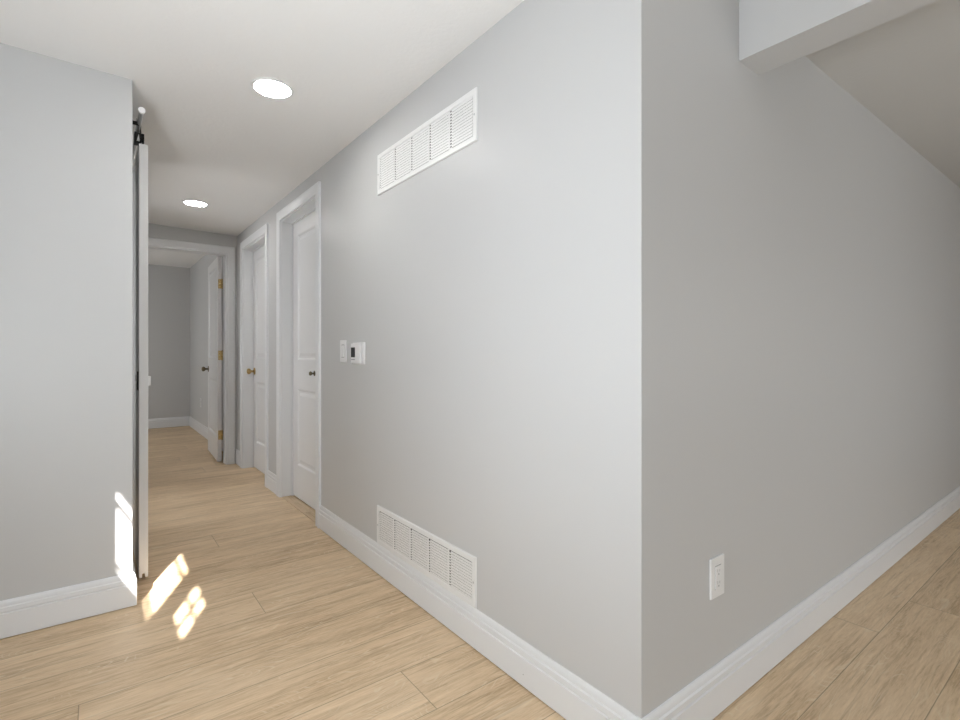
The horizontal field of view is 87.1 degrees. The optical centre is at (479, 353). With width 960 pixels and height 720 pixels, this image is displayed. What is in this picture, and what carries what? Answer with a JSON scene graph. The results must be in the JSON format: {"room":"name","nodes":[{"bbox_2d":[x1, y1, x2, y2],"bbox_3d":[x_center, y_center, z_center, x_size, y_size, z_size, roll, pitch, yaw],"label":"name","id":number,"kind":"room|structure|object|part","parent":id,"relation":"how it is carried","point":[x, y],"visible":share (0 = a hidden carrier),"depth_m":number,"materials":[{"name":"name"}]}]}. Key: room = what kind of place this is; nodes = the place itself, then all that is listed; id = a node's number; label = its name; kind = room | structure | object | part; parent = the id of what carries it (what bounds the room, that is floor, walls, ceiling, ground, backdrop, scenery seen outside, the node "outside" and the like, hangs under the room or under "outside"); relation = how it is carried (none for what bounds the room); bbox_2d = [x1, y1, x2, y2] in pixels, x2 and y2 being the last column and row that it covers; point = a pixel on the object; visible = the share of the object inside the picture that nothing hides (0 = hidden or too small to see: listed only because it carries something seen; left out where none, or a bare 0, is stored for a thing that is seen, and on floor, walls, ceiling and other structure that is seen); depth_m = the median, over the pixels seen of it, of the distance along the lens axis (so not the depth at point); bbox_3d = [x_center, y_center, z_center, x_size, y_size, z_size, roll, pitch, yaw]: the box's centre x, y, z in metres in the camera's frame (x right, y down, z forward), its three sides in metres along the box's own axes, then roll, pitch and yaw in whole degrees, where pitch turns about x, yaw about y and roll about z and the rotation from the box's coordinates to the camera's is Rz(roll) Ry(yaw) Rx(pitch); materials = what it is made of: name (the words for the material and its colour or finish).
{"room":"hallway","nodes":[
{"label":"hallway","id":0,"kind":"room"},
{"bbox_2d":[0,43,131,600],"bbox_3d":[-2.680,-0.060,2.955,0.930,2.260,2.750,0,0,-37],"label":"wall","id":1,"kind":"structure","parent":0,"point":[66,127],"depth_m":2.01,"materials":[{"name":"grey paint"}]},
{"bbox_2d":[0,557,136,638],"bbox_3d":[-2.002,0.998,2.079,0.944,0.138,0.564,0,0,-37],"label":"baseboard","id":2,"kind":"structure","parent":1,"relation":"attached to","point":[32,612],"depth_m":2.00,"materials":[{"name":"white wood"}]},
{"bbox_2d":[132,107,150,577],"bbox_3d":[-2.052,-0.033,2.970,0.086,2.178,1.908,0,0,-37],"label":"sliding door","id":3,"kind":"structure","parent":1,"relation":"in","point":[141,380],"depth_m":2.39,"materials":[{"name":"white paint"}]},
{"bbox_3d":[-1.639,0.131,2.418,0.004,0.090,0.060,0,0,-37],"label":"flush pull","id":4,"kind":"part","parent":3,"relation":"part of","materials":[{"name":"black metal"}]},
{"bbox_3d":[-2.067,-1.065,2.959,0.050,0.032,1.908,0,0,-37],"label":"door rail","id":5,"kind":"part","parent":3,"relation":"part of","materials":[{"name":"black metal"}]},
{"bbox_2d":[148,264,189,428],"bbox_3d":[-5.560,-0.098,6.574,3.350,2.335,0.100,0,0,-37],"label":"wall","id":6,"kind":"structure","parent":0,"point":[168,286],"depth_m":7.31,"materials":[{"name":"grey paint"}]},
{"bbox_2d":[148,416,189,428],"bbox_3d":[-5.533,0.998,6.523,3.130,0.138,0.014,0,0,-37],"label":"baseboard","id":7,"kind":"structure","parent":6,"relation":"attached to","point":[173,421],"depth_m":7.30,"materials":[{"name":"white wood"}]},
{"bbox_2d":[148,249,203,267],"bbox_3d":[-4.266,-1.288,5.581,4.400,0.195,3.250,0,0,-37],"label":"ceiling","id":8,"kind":"structure","parent":0,"point":[155,257],"depth_m":6.72,"materials":[{"name":"white paint"}]},
{"bbox_2d":[148,223,236,462],"bbox_3d":[-3.363,-0.060,4.236,4.000,2.260,0.115,0,0,-37],"label":"wall","id":9,"kind":"structure","parent":0,"point":[154,230],"depth_m":4.76,"materials":[{"name":"grey paint"}]},
{"bbox_2d":[148,237,234,464],"bbox_3d":[-2.782,0.020,4.670,0.922,2.100,0.132,0,0,-37],"label":"door frame","id":10,"kind":"structure","parent":9,"relation":"attached to","point":[228,253],"depth_m":4.87,"materials":[{"name":"white wood"}]},
{"bbox_2d":[190,0,640,717],"bbox_3d":[-1.895,-0.098,4.418,0.144,2.335,7.778,0,0,-37],"label":"wall","id":11,"kind":"structure","parent":0,"point":[492,294],"depth_m":1.69,"materials":[{"name":"grey paint"}]},
{"bbox_2d":[189,417,222,450],"bbox_3d":[-3.364,0.998,6.249,0.014,0.138,3.085,0,0,-37],"label":"baseboard","id":12,"kind":"structure","parent":11,"relation":"attached to","point":[197,426],"depth_m":6.72,"materials":[{"name":"white wood"}]},
{"bbox_2d":[202,257,222,461],"bbox_3d":[-2.763,0.056,5.253,0.171,2.005,0.777,0,0,-35],"label":"door","id":13,"kind":"structure","parent":11,"relation":"in","point":[215,281],"depth_m":5.07,"materials":[{"name":"white paint"}]},
{"bbox_2d":[236,449,239,465],"bbox_3d":[-2.316,0.998,4.839,0.014,0.138,0.199,0,0,-37],"label":"baseboard","id":14,"kind":"structure","parent":11,"relation":"attached to","point":[237,450],"depth_m":4.83,"materials":[{"name":"white wood"}]},
{"bbox_2d":[240,223,267,487],"bbox_3d":[-1.929,0.015,4.426,0.132,2.109,0.923,0,0,-37],"label":"door frame","id":15,"kind":"structure","parent":11,"relation":"attached to","point":[259,238],"depth_m":4.71,"materials":[{"name":"white wood"}]},
{"bbox_2d":[247,245,264,473],"bbox_3d":[-1.915,0.050,4.436,0.103,2.016,0.761,0,0,-37],"label":"door","id":16,"kind":"structure","parent":11,"relation":"in","point":[258,370],"depth_m":4.59,"materials":[{"name":"white paint"}]},
{"bbox_2d":[267,470,275,493],"bbox_3d":[-1.611,0.998,3.917,0.014,0.138,0.268,0,0,-37],"label":"baseboard","id":17,"kind":"structure","parent":11,"relation":"attached to","point":[271,477],"depth_m":3.91,"materials":[{"name":"white wood"}]},
{"bbox_2d":[276,181,320,527],"bbox_3d":[-1.209,0.007,3.484,0.132,2.126,0.903,0,0,-37],"label":"door frame","id":18,"kind":"structure","parent":11,"relation":"attached to","point":[309,201],"depth_m":3.76,"materials":[{"name":"white wood"}]},
{"bbox_2d":[293,211,314,508],"bbox_3d":[-1.183,0.042,3.504,0.072,2.033,0.741,0,0,-37],"label":"door","id":19,"kind":"structure","parent":11,"relation":"in","point":[304,229],"depth_m":3.62,"materials":[{"name":"white paint"}]},
{"bbox_2d":[340,340,346,361],"bbox_3d":[-0.762,-0.013,2.809,0.012,0.122,0.086,0,0,-37],"label":"light switch","id":20,"kind":"object","parent":11,"relation":"attached to","point":[343,343],"visible":1,"depth_m":2.80,"materials":[{"name":"white plastic"}]},
{"bbox_2d":[351,342,364,363],"bbox_3d":[-0.639,-0.001,2.640,0.021,0.114,0.148,0,0,-37],"label":"thermostat","id":21,"kind":"object","parent":11,"relation":"attached to","point":[357,349],"visible":1,"depth_m":2.61,"materials":[{"name":"white plastic"}]},
{"bbox_2d":[377,505,476,608],"bbox_3d":[-0.260,0.835,2.154,0.009,0.187,0.806,0,0,-37],"label":"air vent","id":22,"kind":"object","parent":11,"relation":"in","point":[453,568],"visible":1,"depth_m":2.08,"materials":[{"name":"white metal"}]},
{"bbox_3d":[-0.446,0.836,2.396,0.002,0.142,0.148,0,0,-37],"label":"louver panel","id":23,"kind":"part","parent":22,"relation":"part of","materials":[{"name":"white metal"}]},
{"bbox_3d":[-0.355,0.836,2.277,0.003,0.142,0.152,0,0,-37],"label":"louver panel","id":24,"kind":"part","parent":22,"relation":"part of","materials":[{"name":"white metal"}]},
{"bbox_3d":[-0.263,0.836,2.156,0.003,0.142,0.152,0,0,-37],"label":"louver panel","id":25,"kind":"part","parent":22,"relation":"part of","materials":[{"name":"white metal"}]},
{"bbox_3d":[-0.171,0.836,2.036,0.003,0.142,0.152,0,0,-37],"label":"louver panel","id":26,"kind":"part","parent":22,"relation":"part of","materials":[{"name":"white metal"}]},
{"bbox_3d":[-0.078,0.836,1.914,0.003,0.142,0.156,0,0,-37],"label":"louver panel","id":27,"kind":"part","parent":22,"relation":"part of","materials":[{"name":"white metal"}]},
{"bbox_2d":[377,87,477,195],"bbox_3d":[-0.256,-0.870,2.149,0.009,0.196,0.806,0,0,-37],"label":"air vent","id":28,"kind":"object","parent":11,"relation":"in","point":[454,128],"visible":1,"depth_m":2.07,"materials":[{"name":"white metal"}]},
{"bbox_3d":[-0.442,-0.869,2.391,0.002,0.151,0.148,0,0,-37],"label":"louver panel","id":29,"kind":"part","parent":28,"relation":"part of","materials":[{"name":"white metal"}]},
{"bbox_3d":[-0.351,-0.869,2.272,0.003,0.151,0.152,0,0,-37],"label":"louver panel","id":30,"kind":"part","parent":28,"relation":"part of","materials":[{"name":"white metal"}]},
{"bbox_3d":[-0.259,-0.869,2.152,0.003,0.151,0.152,0,0,-37],"label":"louver panel","id":31,"kind":"part","parent":28,"relation":"part of","materials":[{"name":"white metal"}]},
{"bbox_3d":[-0.167,-0.869,2.031,0.003,0.151,0.152,0,0,-37],"label":"louver panel","id":32,"kind":"part","parent":28,"relation":"part of","materials":[{"name":"white metal"}]},
{"bbox_3d":[-0.074,-0.869,1.909,0.003,0.151,0.156,0,0,-37],"label":"louver panel","id":33,"kind":"part","parent":28,"relation":"part of","materials":[{"name":"white metal"}]},
{"bbox_2d":[319,505,641,719],"bbox_3d":[-0.282,0.998,2.178,0.015,0.138,2.290,0,0,-37],"label":"baseboard","id":34,"kind":"structure","parent":11,"relation":"attached to","point":[563,691],"depth_m":1.76,"materials":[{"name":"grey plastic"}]},
{"bbox_2d":[0,426,959,719],"bbox_3d":[0.194,1.110,3.452,8.900,0.080,12.050,0,0,-37],"label":"floor","id":35,"kind":"structure","parent":0,"point":[245,609],"depth_m":1.87,"materials":[{"name":"brown wood"}]},
{"bbox_2d":[282,496,314,521],"bbox_3d":[-1.214,1.068,3.481,0.079,0.004,0.747,0,0,-37],"label":"threshold","id":36,"kind":"object","parent":35,"relation":"on","point":[306,510],"visible":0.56,"depth_m":3.52,"materials":[{"name":"brown wood"}]},
{"bbox_2d":[0,0,959,235],"bbox_3d":[1.677,-1.228,2.581,7.600,0.205,8.865,0,0,-37],"label":"ceiling","id":37,"kind":"structure","parent":0,"point":[211,138],"depth_m":2.04,"materials":[{"name":"white paint"}]},
{"bbox_2d":[182,199,207,206],"bbox_3d":[-2.178,-1.149,3.867,0.174,0.008,0.174,0,0,-37],"label":"recessed light","id":38,"kind":"object","parent":37,"relation":"in","point":[196,203],"visible":1,"depth_m":3.85,"materials":[{"name":"white plastic"}]},
{"bbox_2d":[251,77,293,98],"bbox_3d":[-0.901,-1.149,2.193,0.174,0.008,0.174,0,0,-37],"label":"recessed light","id":39,"kind":"object","parent":37,"relation":"in","point":[269,87],"visible":1,"depth_m":2.18,"materials":[{"name":"white plastic"}]},
{"bbox_2d":[739,0,937,74],"bbox_3d":[2.109,-1.058,0.021,0.137,0.265,4.071,0,0,-37],"label":"beam","id":40,"kind":"structure","parent":37,"relation":"attached to","point":[773,34],"depth_m":1.48,"materials":[{"name":"grey paint"}]},
{"bbox_2d":[641,0,959,718],"bbox_3d":[2.558,-0.060,2.998,5.493,2.260,0.115,0,0,-37],"label":"wall","id":41,"kind":"structure","parent":0,"point":[800,258],"depth_m":1.72,"materials":[{"name":"grey paint"}]},
{"bbox_2d":[709,554,723,599],"bbox_3d":[0.708,0.665,1.506,0.078,0.119,0.009,0,0,-37],"label":"wall outlet","id":42,"kind":"object","parent":41,"relation":"attached to","point":[716,564],"visible":1,"depth_m":1.50,"materials":[{"name":"white plastic"}]},
{"bbox_2d":[715,564,720,589],"bbox_3d":[0.710,0.665,1.504,0.036,0.070,0.003,0,0,-37],"label":"receptacle","id":43,"kind":"object","parent":42,"relation":"attached to","point":[717,566],"depth_m":1.50,"materials":[{"name":"white plastic"}]},
{"bbox_2d":[642,486,959,719],"bbox_3d":[2.592,0.998,2.942,5.508,0.138,0.014,0,0,-37],"label":"baseboard","id":44,"kind":"structure","parent":41,"relation":"attached to","point":[712,692],"depth_m":1.80,"materials":[{"name":"white wood"}]}
]}

